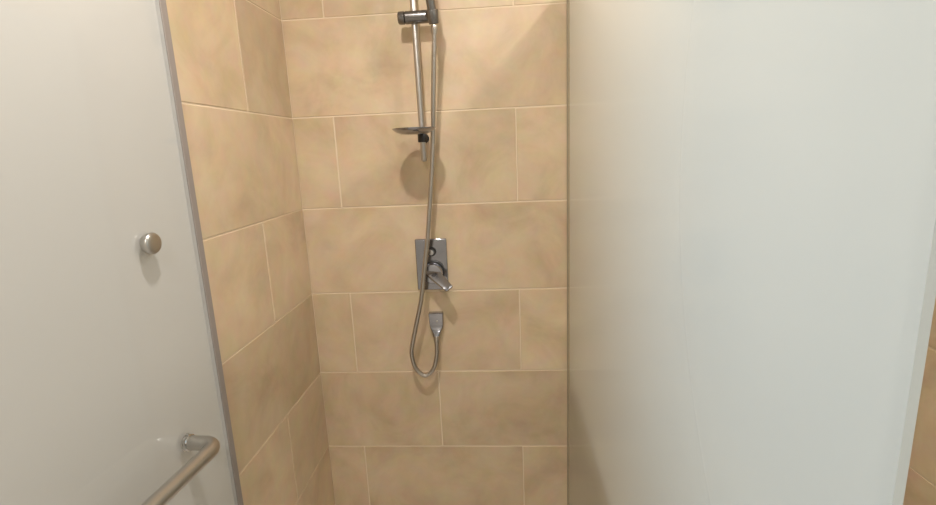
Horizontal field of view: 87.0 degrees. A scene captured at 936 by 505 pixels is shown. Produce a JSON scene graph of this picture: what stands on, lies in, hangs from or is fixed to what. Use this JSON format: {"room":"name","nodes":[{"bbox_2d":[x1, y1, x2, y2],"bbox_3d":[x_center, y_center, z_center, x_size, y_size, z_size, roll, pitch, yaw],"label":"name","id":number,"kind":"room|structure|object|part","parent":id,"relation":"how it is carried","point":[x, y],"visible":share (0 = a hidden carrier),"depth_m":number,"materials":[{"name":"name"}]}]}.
{"room":"bathroom","nodes":[
{"label":"bathroom","id":0,"kind":"room"},
{"bbox_2d":[166,0,334,504],"bbox_3d":[-1.018,-0.063,1.441,0.862,2.400,0.600,-2,12,4],"label":"wall","id":1,"kind":"structure","parent":0,"point":[230,60],"depth_m":1.37,"materials":[{"name":"tile"}]},
{"bbox_2d":[0,0,243,504],"bbox_3d":[-0.588,0.327,0.770,0.098,1.875,0.775,-1,12,7],"label":"shower door","id":2,"kind":"structure","parent":1,"relation":"attached to","point":[113,389],"depth_m":0.84,"materials":[{"name":"white"}]},
{"bbox_3d":[-0.601,-0.017,0.935,0.018,0.042,0.042,-1,12,7],"label":"knob","id":3,"kind":"part","parent":2,"relation":"part of","materials":[{"name":"silver metal"}]},
{"bbox_2d":[279,0,566,504],"bbox_3d":[0.249,-0.171,1.695,1.640,2.400,0.102,-2,12,4],"label":"wall","id":4,"kind":"structure","parent":0,"point":[488,426],"depth_m":1.69,"materials":[{"name":"tile"}]},
{"bbox_2d":[397,0,438,161],"bbox_3d":[-0.137,-0.637,1.515,0.142,0.703,0.093,3,13,26],"label":"shower rail","id":5,"kind":"object","parent":4,"relation":"attached to","point":[414,17],"visible":0.86,"depth_m":1.51,"materials":[{"name":"grey metal"}]},
{"bbox_3d":[-0.202,-0.713,1.500,0.021,0.038,0.038,-2,12,4],"label":"clamp knob","id":6,"kind":"part","parent":5,"relation":"part of","materials":[{"name":"silver metal"}]},
{"bbox_2d":[392,127,435,134],"bbox_3d":[-0.163,-0.367,1.495,0.133,0.019,0.133,-2,12,4],"label":"soap dish","id":7,"kind":"object","parent":5,"relation":"attached to","point":[406,130],"visible":1,"depth_m":1.45,"materials":[{"name":"silver metal"}]},
{"bbox_2d":[409,25,438,377],"bbox_3d":[-0.138,-0.118,1.624,0.168,1.151,0.062,2,13,20],"label":"shower hose","id":8,"kind":"object","parent":5,"relation":"hanging from","point":[434,28],"visible":0.98,"depth_m":1.61,"materials":[{"name":"silver metal"}]},
{"bbox_2d":[426,0,435,9],"bbox_3d":[-0.129,-0.791,1.393,0.097,0.250,0.084,-8,13,-23],"label":"shower","id":9,"kind":"object","parent":5,"relation":"attached to","point":[430,4],"visible":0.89,"depth_m":1.43,"materials":[{"name":"silver metal"}]},
{"bbox_2d":[415,238,452,291],"bbox_3d":[-0.106,0.046,1.681,0.152,0.180,0.086,8,16,42],"label":"shower valve","id":10,"kind":"object","parent":4,"relation":"attached to","point":[437,263],"visible":0.88,"depth_m":1.69,"materials":[{"name":"silver metal"}]},
{"bbox_3d":[-0.126,-0.001,1.682,0.021,0.021,0.020,-2,12,4],"label":"diverter knob","id":11,"kind":"part","parent":10,"relation":"part of","materials":[{"name":"silver metal"}]},
{"bbox_3d":[-0.120,0.070,1.689,0.069,0.069,0.039,-2,12,4],"label":"lever","id":12,"kind":"part","parent":10,"relation":"part of","materials":[{"name":"silver metal"}]},
{"bbox_3d":[-0.100,0.087,1.658,0.105,0.075,0.040,7,15,40],"label":"lever blade","id":13,"kind":"part","parent":10,"relation":"part of","materials":[{"name":"silver metal"}]},
{"bbox_2d":[428,311,442,336],"bbox_3d":[-0.112,0.253,1.734,0.051,0.082,0.042,-2,12,4],"label":"outlet","id":14,"kind":"object","parent":4,"relation":"attached to","point":[435,317],"visible":1,"depth_m":1.73,"materials":[{"name":"silver metal"}]},
{"bbox_2d":[903,298,935,504],"bbox_3d":[1.085,-0.093,1.147,0.102,2.400,0.900,-2,12,4],"label":"wall","id":15,"kind":"structure","parent":0,"point":[920,489],"depth_m":1.13,"materials":[{"name":"stone"}]},
{"bbox_3d":[-0.229,1.404,0.370,2.700,0.100,3.400,-2,12,4],"label":"floor","id":16,"kind":"structure","parent":0,"visible":0},
{"bbox_2d":[567,0,935,504],"bbox_3d":[0.302,0.237,1.014,0.011,1.875,1.391,-2,12,4],"label":"glass screen","id":17,"kind":"object","parent":16,"relation":"on","point":[751,184],"visible":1,"depth_m":0.46,"materials":[{"name":"grey"}]}
]}

